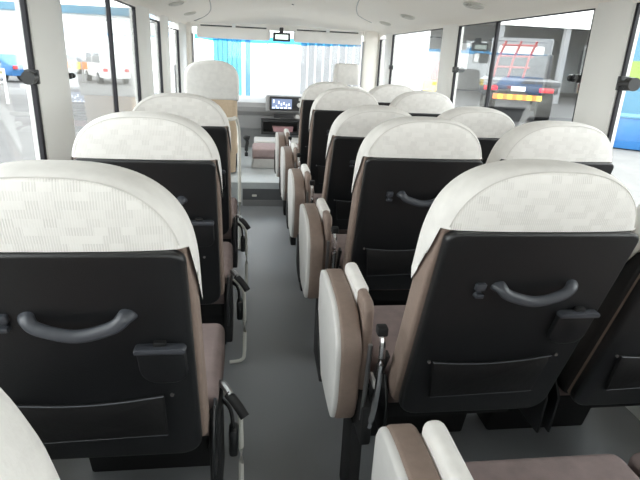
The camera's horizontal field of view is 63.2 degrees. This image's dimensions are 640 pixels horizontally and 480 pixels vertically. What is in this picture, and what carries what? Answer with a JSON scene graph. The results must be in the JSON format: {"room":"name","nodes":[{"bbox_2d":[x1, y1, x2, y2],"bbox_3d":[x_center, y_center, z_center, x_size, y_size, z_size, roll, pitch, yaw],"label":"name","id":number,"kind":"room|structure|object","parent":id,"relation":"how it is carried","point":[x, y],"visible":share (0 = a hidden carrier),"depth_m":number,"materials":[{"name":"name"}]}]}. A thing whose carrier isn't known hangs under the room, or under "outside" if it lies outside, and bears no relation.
{"room":"vehicle interior","nodes":[
{"label":"vehicle interior","id":0,"kind":"room"},
{"bbox_2d":[14,0,187,159],"bbox_3d":[-1.079,-0.496,2.464,0.064,1.800,7.500,0,20,-7],"label":"wall","id":1,"kind":"structure","parent":0,"point":[45,16],"depth_m":1.95,"materials":[{"name":"white plastic"}]},
{"bbox_2d":[19,0,46,159],"bbox_3d":[-0.818,-0.069,0.538,0.058,0.800,2.750,0,20,-7],"label":"window","id":2,"kind":"structure","parent":1,"relation":"in","point":[30,76],"depth_m":1.77,"materials":[{"name":"black metal"}]},
{"bbox_2d":[69,0,141,112],"bbox_3d":[-1.118,-0.879,2.790,0.047,0.800,1.455,0,20,-7],"label":"window","id":3,"kind":"structure","parent":1,"relation":"in","point":[107,2],"depth_m":2.88,"materials":[{"name":"black metal"}]},
{"bbox_2d":[150,18,163,94],"bbox_3d":[-1.294,-1.328,4.096,0.020,0.760,0.540,0,20,-7],"label":"window","id":4,"kind":"structure","parent":1,"relation":"in","point":[154,24],"depth_m":4.14,"materials":[{"name":"clear glass"}]},
{"bbox_2d":[169,27,180,92],"bbox_3d":[-1.419,-1.661,5.053,0.020,0.740,0.800,0,20,-7],"label":"window","id":5,"kind":"structure","parent":1,"relation":"in","point":[173,33],"depth_m":5.17,"materials":[{"name":"clear glass"}]},
{"bbox_2d":[231,147,282,205],"bbox_3d":[-0.349,-0.692,5.446,2.300,0.265,1.978,0,20,-7],"label":"floor","id":6,"kind":"structure","parent":0,"point":[259,186],"depth_m":4.51,"materials":[{"name":"grey"}]},
{"bbox_2d":[184,60,238,171],"bbox_3d":[-0.954,-1.117,4.708,0.450,0.975,0.662,0,20,-7],"label":"seat","id":7,"kind":"object","parent":6,"relation":"on","point":[215,80],"visible":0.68,"depth_m":4.33,"materials":[{"name":"beige fabric"}]},
{"bbox_2d":[243,135,249,155],"bbox_3d":[-0.782,-1.004,5.537,0.079,0.226,0.071,0,20,-7],"label":"lever","id":8,"kind":"object","parent":6,"relation":"on","point":[246,138],"visible":1,"depth_m":5.52,"materials":[{"name":"grey"}]},
{"bbox_2d":[237,93,301,147],"bbox_3d":[-0.448,-1.351,5.968,1.940,0.619,0.435,0,20,-7],"label":"dashboard","id":9,"kind":"object","parent":6,"relation":"on","point":[256,115],"visible":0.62,"depth_m":5.81,"materials":[{"name":"grey plastic"}]},
{"bbox_2d":[261,118,299,134],"bbox_3d":[-0.372,-1.283,5.893,0.590,0.160,0.160,0,20,-7],"label":"tray","id":10,"kind":"object","parent":9,"relation":"on","point":[266,123],"depth_m":5.88,"materials":[{"name":"grey plastic"}]},
{"bbox_2d":[272,126,292,131],"bbox_3d":[-0.421,-1.258,5.890,0.236,0.055,0.090,0,20,-7],"label":"stack","id":11,"kind":"object","parent":9,"relation":"in","point":[275,128],"visible":1,"depth_m":5.86,"materials":[{"name":"pink paper"}]},
{"bbox_2d":[251,137,297,167],"bbox_3d":[-0.413,-0.902,5.334,0.575,0.200,0.730,0,20,-7],"label":"engine cover","id":12,"kind":"object","parent":6,"relation":"on","point":[263,148],"visible":0.48,"depth_m":5.00,"materials":[{"name":"pink fabric"}]},
{"bbox_2d":[185,21,378,91],"bbox_3d":[-0.437,-1.758,6.115,2.200,1.800,0.110,0,20,-7],"label":"wall","id":13,"kind":"structure","parent":0,"point":[370,38],"depth_m":5.98,"materials":[{"name":"white plastic"}]},
{"bbox_2d":[192,33,363,86],"bbox_3d":[-0.472,-2.006,6.003,1.940,0.760,0.087,0,20,-7],"label":"window","id":14,"kind":"structure","parent":13,"relation":"in","point":[193,38],"depth_m":6.01,"materials":[{"name":"clear glass"}]},
{"bbox_2d":[273,27,289,41],"bbox_3d":[-0.429,-2.287,5.790,0.190,0.145,0.164,0,20,-7],"label":"rearview mirror","id":15,"kind":"object","parent":13,"relation":"attached to","point":[277,36],"visible":1,"depth_m":5.73,"materials":[{"name":"grey mirror"}]},
{"bbox_2d":[51,205,639,479],"bbox_3d":[0.102,0.658,1.995,2.300,0.060,5.560,0,20,-7],"label":"floor","id":16,"kind":"structure","parent":0,"point":[290,433],"depth_m":1.93,"materials":[{"name":"grey plastic"}]},
{"bbox_2d":[0,160,248,479],"bbox_3d":[-0.431,0.296,1.239,0.520,1.080,0.689,0,20,-7],"label":"passenger seat","id":17,"kind":"object","parent":16,"relation":"on","point":[107,353],"visible":0.96,"depth_m":0.88,"materials":[{"name":"black plastic"}]},
{"bbox_2d":[202,323,224,435],"bbox_3d":[-0.494,0.372,1.424,0.444,0.137,0.380,0,20,-7],"label":"seat cushion","id":18,"kind":"object","parent":17,"relation":"on","point":[213,333],"depth_m":1.39,"materials":[{"name":"fabric"}]},
{"bbox_2d":[70,111,249,363],"bbox_3d":[-0.521,0.049,1.925,0.520,1.080,0.689,0,20,-7],"label":"passenger seat","id":19,"kind":"object","parent":16,"relation":"on","point":[174,151],"visible":0.58,"depth_m":1.50,"materials":[{"name":"black plastic"}]},
{"bbox_2d":[212,242,232,303],"bbox_3d":[-0.584,0.126,2.110,0.444,0.137,0.380,0,20,-7],"label":"seat cushion","id":20,"kind":"object","parent":19,"relation":"on","point":[227,246],"depth_m":2.03,"materials":[{"name":"fabric"}]},
{"bbox_2d":[133,93,250,288],"bbox_3d":[-0.612,-0.201,2.621,0.520,1.080,0.689,0,20,-7],"label":"passenger seat","id":21,"kind":"object","parent":16,"relation":"on","point":[203,111],"visible":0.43,"depth_m":2.20,"materials":[{"name":"white fabric"}]},
{"bbox_2d":[223,197,236,238],"bbox_3d":[-0.674,-0.125,2.806,0.444,0.137,0.380,0,20,-7],"label":"seat cushion","id":22,"kind":"object","parent":21,"relation":"on","point":[228,235],"depth_m":2.68,"materials":[{"name":"fabric"}]},
{"bbox_2d":[227,116,241,250],"bbox_3d":[-0.648,-0.287,3.127,0.579,0.901,0.247,-15,26,-40],"label":"grab rail","id":23,"kind":"object","parent":16,"relation":"on","point":[235,118],"visible":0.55,"depth_m":3.32,"materials":[{"name":"white metal"}]},
{"bbox_2d":[274,129,291,214],"bbox_3d":[-0.311,-0.551,4.258,0.112,0.675,0.468,0,20,-7],"label":"seat","id":24,"kind":"object","parent":16,"relation":"on","point":[282,139],"visible":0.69,"depth_m":4.12,"materials":[{"name":"white leather"}]},
{"bbox_2d":[278,132,285,176],"bbox_3d":[-0.321,-0.701,4.248,0.058,0.330,0.370,0,20,-7],"label":"cushion","id":25,"kind":"object","parent":24,"relation":"on","point":[281,135],"depth_m":4.08,"materials":[{"name":"brown fabric"}]},
{"bbox_2d":[279,142,300,244],"bbox_3d":[-0.216,-0.313,3.596,0.112,0.675,0.468,0,20,-7],"label":"seat","id":26,"kind":"object","parent":16,"relation":"on","point":[290,157],"visible":0.7,"depth_m":3.44,"materials":[{"name":"white leather"}]},
{"bbox_2d":[283,146,293,200],"bbox_3d":[-0.226,-0.463,3.586,0.058,0.330,0.370,0,20,-7],"label":"cushion","id":27,"kind":"object","parent":26,"relation":"on","point":[288,152],"depth_m":3.42,"materials":[{"name":"brown fabric"}]},
{"bbox_2d":[286,164,314,290],"bbox_3d":[-0.120,-0.061,2.896,0.112,0.675,0.468,0,20,-7],"label":"seat","id":28,"kind":"object","parent":16,"relation":"on","point":[300,184],"visible":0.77,"depth_m":2.73,"materials":[{"name":"white leather"}]},
{"bbox_2d":[291,168,304,237],"bbox_3d":[-0.130,-0.211,2.886,0.058,0.330,0.370,0,20,-7],"label":"cushion","id":29,"kind":"object","parent":28,"relation":"on","point":[297,175],"depth_m":2.73,"materials":[{"name":"brown fabric"}]},
{"bbox_2d":[296,198,338,354],"bbox_3d":[-0.027,0.188,2.205,0.112,0.675,0.468,0,20,-7],"label":"seat","id":30,"kind":"object","parent":16,"relation":"on","point":[313,253],"visible":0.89,"depth_m":2.05,"materials":[{"name":"white leather"}]},
{"bbox_2d":[304,203,323,298],"bbox_3d":[-0.037,0.038,2.195,0.058,0.330,0.370,0,20,-7],"label":"cushion","id":31,"kind":"object","parent":30,"relation":"on","point":[313,214],"depth_m":2.04,"materials":[{"name":"brown fabric"}]},
{"bbox_2d":[298,82,350,167],"bbox_3d":[0.009,-0.725,4.184,0.460,1.080,0.689,0,20,-7],"label":"passenger seat","id":32,"kind":"object","parent":16,"relation":"on","point":[313,91],"visible":0.23,"depth_m":3.77,"materials":[{"name":"black plastic"}]},
{"bbox_2d":[300,88,377,193],"bbox_3d":[0.096,-0.487,3.521,0.460,1.080,0.689,0,20,-7],"label":"passenger seat","id":33,"kind":"object","parent":16,"relation":"on","point":[331,103],"visible":0.41,"depth_m":3.09,"materials":[{"name":"black plastic"}]},
{"bbox_2d":[314,262,388,479],"bbox_3d":[0.063,0.436,1.514,0.112,0.675,0.468,0,20,-7],"label":"seat","id":34,"kind":"object","parent":16,"relation":"on","point":[344,316],"visible":1,"depth_m":1.37,"materials":[{"name":"white leather"}]},
{"bbox_2d":[325,269,361,417],"bbox_3d":[0.053,0.286,1.504,0.058,0.330,0.370,0,20,-7],"label":"cushion","id":35,"kind":"object","parent":34,"relation":"on","point":[343,303],"depth_m":1.36,"materials":[{"name":"brown fabric"}]},
{"bbox_2d":[310,105,410,233],"bbox_3d":[0.192,-0.209,2.786,0.460,1.054,0.772,0,20,-7],"label":"passenger seat","id":36,"kind":"object","parent":16,"relation":"on","point":[348,131],"visible":0.28,"depth_m":2.37,"materials":[{"name":"black plastic"}]},
{"bbox_2d":[310,194,346,232],"bbox_3d":[0.171,-0.158,3.012,0.444,0.137,0.380,0,20,-7],"label":"seat cushion","id":37,"kind":"object","parent":36,"relation":"on","point":[315,195],"depth_m":3.03,"materials":[{"name":"fabric"}]},
{"bbox_2d":[368,84,413,105],"bbox_3d":[0.475,-0.725,4.245,0.460,1.080,0.689,0,20,-7],"label":"passenger seat","id":38,"kind":"object","parent":16,"relation":"on","point":[385,94],"visible":0.17,"depth_m":3.77,"materials":[{"name":"white fabric"}]},
{"bbox_2d":[330,116,482,305],"bbox_3d":[0.278,0.014,2.130,0.460,1.080,0.689,0,20,-7],"label":"passenger seat","id":39,"kind":"object","parent":16,"relation":"on","point":[402,164],"visible":0.67,"depth_m":1.74,"materials":[{"name":"black plastic"}]},
{"bbox_2d":[330,234,409,289],"bbox_3d":[0.261,0.090,2.321,0.444,0.137,0.380,0,20,-7],"label":"seat cushion","id":40,"kind":"object","parent":39,"relation":"on","point":[341,238],"depth_m":2.27,"materials":[{"name":"fabric"}]},
{"bbox_2d":[389,91,453,116],"bbox_3d":[0.562,-0.487,3.582,0.460,1.080,0.689,0,20,-7],"label":"passenger seat","id":41,"kind":"object","parent":16,"relation":"on","point":[415,103],"visible":0.19,"depth_m":3.11,"materials":[{"name":"white fabric"}]},
{"bbox_2d":[371,420,473,479],"bbox_3d":[0.166,0.678,0.844,0.112,0.675,0.468,0,20,-7],"label":"seat","id":42,"kind":"object","parent":16,"relation":"on","point":[400,451],"visible":1,"depth_m":0.85,"materials":[{"name":"brown leather"}]},
{"bbox_2d":[386,423,440,479],"bbox_3d":[0.156,0.528,0.833,0.058,0.330,0.370,0,20,-7],"label":"cushion","id":43,"kind":"object","parent":42,"relation":"on","point":[410,455],"depth_m":0.85,"materials":[{"name":"brown fabric"}]},
{"bbox_2d":[438,106,514,163],"bbox_3d":[0.657,-0.215,2.856,0.460,1.061,0.752,0,20,-7],"label":"passenger seat","id":44,"kind":"object","parent":16,"relation":"on","point":[489,125],"visible":0.19,"depth_m":2.37,"materials":[{"name":"white fabric"}]},
{"bbox_2d":[367,159,638,435],"bbox_3d":[0.369,0.262,1.438,0.460,1.080,0.689,0,20,-7],"label":"passenger seat","id":45,"kind":"object","parent":16,"relation":"on","point":[515,260],"visible":0.94,"depth_m":1.07,"materials":[{"name":"black plastic"}]},
{"bbox_2d":[368,305,405,402],"bbox_3d":[0.352,0.339,1.629,0.444,0.137,0.380,0,20,-7],"label":"seat cushion","id":46,"kind":"object","parent":45,"relation":"on","point":[390,315],"depth_m":1.57,"materials":[{"name":"fabric"}]},
{"bbox_2d":[486,120,613,174],"bbox_3d":[0.744,0.014,2.191,0.460,1.080,0.689,0,20,-7],"label":"passenger seat","id":47,"kind":"object","parent":16,"relation":"on","point":[569,141],"visible":0.3,"depth_m":1.72,"materials":[{"name":"white fabric"}]},
{"bbox_2d":[465,454,639,479],"bbox_3d":[0.468,0.504,0.768,0.460,1.080,0.689,0,20,-7],"label":"passenger seat","id":48,"kind":"object","parent":16,"relation":"on","point":[597,466],"visible":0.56,"depth_m":1.07,"materials":[{"name":"brown fabric"}]},
{"bbox_2d":[477,204,639,431],"bbox_3d":[0.835,0.262,1.500,0.460,1.080,0.689,0,20,-7],"label":"passenger seat","id":49,"kind":"object","parent":16,"relation":"on","point":[603,369],"visible":0.5,"depth_m":1.30,"materials":[{"name":"black plastic"}]},
{"bbox_2d":[558,386,569,395],"bbox_3d":[0.818,0.339,1.690,0.444,0.137,0.380,0,20,-7],"label":"seat cushion","id":50,"kind":"object","parent":49,"relation":"on","point":[562,393],"depth_m":1.51,"materials":[{"name":"fabric"}]},
{"bbox_2d":[628,452,639,477],"bbox_3d":[0.934,0.504,0.829,0.460,1.080,0.689,0,20,-7],"label":"passenger seat","id":51,"kind":"object","parent":16,"relation":"on","point":[634,462],"visible":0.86,"depth_m":1.13,"materials":[{"name":"brown fabric"}]},
{"bbox_2d":[119,0,639,35],"bbox_3d":[0.056,-1.238,2.346,2.320,0.285,7.620,0,20,-7],"label":"ceiling","id":52,"kind":"structure","parent":0,"point":[326,14],"depth_m":4.36,"materials":[{"name":"white plastic"}]},
{"bbox_2d":[169,1,183,5],"bbox_3d":[-1.072,-1.765,3.883,0.114,0.038,0.183,-2,20,-13],"label":"ceiling vent","id":53,"kind":"object","parent":52,"relation":"in","point":[178,3],"visible":1,"depth_m":3.83,"materials":[{"name":"white plastic"}]},
{"bbox_2d":[184,12,195,15],"bbox_3d":[-1.204,-2.098,4.816,0.114,0.038,0.183,-2,20,-13],"label":"ceiling vent","id":54,"kind":"object","parent":52,"relation":"in","point":[188,13],"visible":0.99,"depth_m":4.77,"materials":[{"name":"white plastic"}]},
{"bbox_2d":[197,24,269,40],"bbox_3d":[-0.954,-2.305,5.755,0.800,0.155,0.109,0,20,-7],"label":"sun visor","id":55,"kind":"object","parent":52,"relation":"attached to","point":[203,31],"visible":1,"depth_m":5.73,"materials":[{"name":"white plastic"}]},
{"bbox_2d":[293,29,361,44],"bbox_3d":[0.087,-2.305,5.891,0.780,0.155,0.109,0,20,-7],"label":"sun visor","id":56,"kind":"object","parent":52,"relation":"attached to","point":[303,36],"visible":1,"depth_m":5.86,"materials":[{"name":"white plastic"}]},
{"bbox_2d":[379,21,390,25],"bbox_3d":[0.625,-2.086,5.006,0.114,0.038,0.183,-2,20,-13],"label":"ceiling vent","id":57,"kind":"object","parent":52,"relation":"in","point":[380,22],"visible":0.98,"depth_m":4.96,"materials":[{"name":"white plastic"}]},
{"bbox_2d":[400,14,414,19],"bbox_3d":[0.709,-1.805,4.208,0.114,0.038,0.183,-2,20,-13],"label":"ceiling vent","id":58,"kind":"object","parent":52,"relation":"in","point":[404,16],"visible":1,"depth_m":4.17,"materials":[{"name":"white plastic"}]},
{"bbox_2d":[463,1,484,9],"bbox_3d":[0.901,-1.376,3.049,0.114,0.038,0.183,-2,20,-13],"label":"ceiling vent","id":59,"kind":"object","parent":52,"relation":"in","point":[469,4],"visible":1,"depth_m":3.02,"materials":[{"name":"white plastic"}]},
{"bbox_2d":[376,0,639,419],"bbox_3d":[1.123,-0.496,2.752,0.064,1.800,7.500,0,20,-7],"label":"wall","id":60,"kind":"structure","parent":0,"point":[613,20],"depth_m":2.18,"materials":[{"name":"white"}]},
{"bbox_2d":[377,39,384,85],"bbox_3d":[0.706,-1.946,5.956,0.020,0.660,0.300,0,20,-7],"label":"window","id":61,"kind":"structure","parent":60,"relation":"in","point":[381,39],"depth_m":6.05,"materials":[{"name":"black metal"}]},
{"bbox_2d":[389,28,442,83],"bbox_3d":[0.840,-1.518,4.853,0.056,0.800,1.560,0,20,-7],"label":"window","id":62,"kind":"structure","parent":60,"relation":"in","point":[393,38],"depth_m":5.48,"materials":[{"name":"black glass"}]},
{"bbox_2d":[450,8,595,121],"bbox_3d":[1.071,-0.886,3.098,0.060,0.800,1.580,0,20,-8],"label":"window","id":63,"kind":"structure","parent":60,"relation":"in","point":[576,78],"depth_m":3.19,"materials":[{"name":"black metal"}]},
{"bbox_2d":[607,2,639,142],"bbox_3d":[1.363,-0.072,0.832,0.061,0.800,2.770,0,20,-7],"label":"window","id":64,"kind":"structure","parent":60,"relation":"in","point":[624,83],"depth_m":2.05,"materials":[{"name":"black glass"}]},
{"bbox_3d":[0.318,-0.872,5.510,0.820,0.100,1.300,0,20,-7],"label":"platform","id":65,"kind":"object","parent":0,"visible":0},
{"bbox_2d":[333,63,364,90],"bbox_3d":[0.205,-1.315,5.255,0.490,0.895,0.630,0,20,-7],"label":"seat","id":66,"kind":"object","parent":65,"relation":"on","point":[348,74],"visible":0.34,"depth_m":4.85,"materials":[{"name":"white fabric"}]},
{"bbox_3d":[-0.443,1.208,0.189,0.650,0.060,1.950,0,20,-7],"label":"floor","id":67,"kind":"structure","parent":0,"visible":0},
{"bbox_2d":[0,388,59,479],"bbox_3d":[-0.375,0.442,0.652,0.561,1.080,0.679,0,20,-7],"label":"passenger seat","id":68,"kind":"object","parent":67,"relation":"on","point":[23,456],"visible":1,"depth_m":0.33,"materials":[{"name":"white fabric"}]},
{"label":"outside","id":69,"kind":"structure","parent":0,"visible":0},
{"bbox_2d":[454,89,576,126],"bbox_3d":[16.294,-8.194,31.573,27.500,0.025,26.500,0,20,-7],"label":"floor","id":70,"kind":"structure","parent":69,"point":[518,111],"depth_m":28.01,"materials":[{"name":"grey"}]},
{"bbox_2d":[426,10,593,103],"bbox_3d":[16.250,-13.258,36.920,14.600,6.000,14.100,0,20,-7],"label":"building","id":71,"kind":"structure","parent":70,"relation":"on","point":[570,32],"depth_m":42.56,"materials":[{"name":"white"}]},
{"bbox_2d":[479,37,560,120],"bbox_3d":[8.847,-7.333,23.243,2.950,3.304,8.060,9,20,17],"label":"flatbed truck","id":72,"kind":"object","parent":70,"relation":"on","point":[522,69],"visible":0.88,"depth_m":23.64,"materials":[{"name":"grey"}]},
{"bbox_2d":[484,85,497,89],"bbox_3d":[6.601,-5.886,20.097,0.519,0.165,0.094,9,20,17],"label":"tail lamp","id":73,"kind":"object","parent":72,"relation":"attached to","point":[494,87],"depth_m":20.04,"materials":[{"name":"red plastic"}]},
{"bbox_2d":[539,88,553,93],"bbox_3d":[8.498,-5.593,19.516,0.519,0.165,0.094,9,20,17],"label":"tail lamp","id":74,"kind":"object","parent":72,"relation":"attached to","point":[541,90],"depth_m":19.49,"materials":[{"name":"red plastic"}]},
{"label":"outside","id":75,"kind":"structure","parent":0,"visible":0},
{"bbox_2d":[0,69,135,163],"bbox_3d":[-2.538,-4.645,19.412,120.000,0.200,120.000,0,20,-7],"label":"ground","id":76,"kind":"structure","parent":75,"point":[91,100],"depth_m":18.44,"materials":[{"name":"concrete"}]},
{"bbox_2d":[0,69,9,103],"bbox_3d":[-11.401,-4.129,14.691,0.096,1.200,8.218,3,19,2],"label":"rail fence","id":77,"kind":"object","parent":76,"relation":"on","point":[3,75],"visible":1,"depth_m":18.46,"materials":[{"name":"white metal"}]},
{"bbox_2d":[0,54,23,80],"bbox_3d":[-18.548,-9.786,29.381,4.440,1.450,1.730,7,20,13],"label":"car","id":78,"kind":"object","parent":76,"relation":"on","point":[12,64],"visible":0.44,"depth_m":28.50,"materials":[{"name":"blue paint"}]},
{"bbox_2d":[66,53,84,73],"bbox_3d":[-19.913,-13.818,40.605,4.440,1.450,1.730,3,19,2],"label":"car","id":79,"kind":"object","parent":76,"relation":"on","point":[70,57],"visible":0.15,"depth_m":39.74,"materials":[{"name":"grey paint"}]},
{"bbox_2d":[67,62,87,82],"bbox_3d":[-15.027,-9.983,30.849,2.400,1.150,0.500,0,20,-7],"label":"barrier","id":80,"kind":"object","parent":76,"relation":"on","point":[71,65],"visible":0.48,"depth_m":30.80,"materials":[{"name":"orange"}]},
{"bbox_2d":[0,1,171,70],"bbox_3d":[-35.308,-21.436,54.058,36.600,5.500,16.600,0,20,-7],"label":"building","id":81,"kind":"structure","parent":76,"relation":"on","point":[85,27],"depth_m":47.89,"materials":[{"name":"white"}]},
{"bbox_2d":[84,50,130,83],"bbox_3d":[-13.150,-10.672,31.918,1.730,1.900,4.500,-11,24,-34],"label":"van","id":82,"kind":"object","parent":76,"relation":"on","point":[98,61],"visible":0.87,"depth_m":30.42,"materials":[{"name":"white paint"}]},
{"bbox_2d":[192,27,400,95],"bbox_3d":[-1.252,-6.556,18.829,6.800,3.900,6.120,0,20,-7],"label":"building","id":83,"kind":"structure","parent":76,"relation":"on","point":[260,72],"depth_m":16.10,"materials":[{"name":"white"}]},
{"bbox_2d":[396,31,430,90],"bbox_3d":[2.982,-8.228,20.960,2.050,6.000,3.050,0,20,-7],"label":"building","id":84,"kind":"structure","parent":76,"relation":"on","point":[414,47],"depth_m":19.93,"materials":[{"name":"white"}]},
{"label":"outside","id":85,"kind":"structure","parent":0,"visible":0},
{"bbox_2d":[611,147,639,207],"bbox_3d":[6.998,-1.311,10.883,10.300,0.030,15.500,0,20,-7],"label":"pavement","id":86,"kind":"structure","parent":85,"point":[626,162],"depth_m":11.55,"materials":[{"name":"concrete"}]},
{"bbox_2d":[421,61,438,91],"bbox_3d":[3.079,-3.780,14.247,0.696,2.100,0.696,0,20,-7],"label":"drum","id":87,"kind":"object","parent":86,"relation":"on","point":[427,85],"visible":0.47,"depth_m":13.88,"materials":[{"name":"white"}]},
{"bbox_2d":[613,113,639,149],"bbox_3d":[8.916,-2.962,14.341,2.306,0.880,0.942,16,23,33],"label":"container","id":88,"kind":"object","parent":86,"relation":"on","point":[627,136],"visible":0.52,"depth_m":14.18,"materials":[{"name":"blue paint"}]},
{"bbox_2d":[621,31,639,113],"bbox_3d":[12.039,-5.558,16.093,6.000,5.000,0.170,16,23,33],"label":"hoarding","id":89,"kind":"object","parent":86,"relation":"on","point":[631,103],"visible":0.1,"depth_m":17.41,"materials":[{"name":"blue"}]},
{"bbox_2d":[629,61,639,78],"bbox_3d":[10.515,-5.563,17.184,1.050,0.650,0.030,16,23,33],"label":"poster","id":90,"kind":"object","parent":89,"relation":"attached to","point":[635,68],"depth_m":17.20,"materials":[{"name":"green paper"}]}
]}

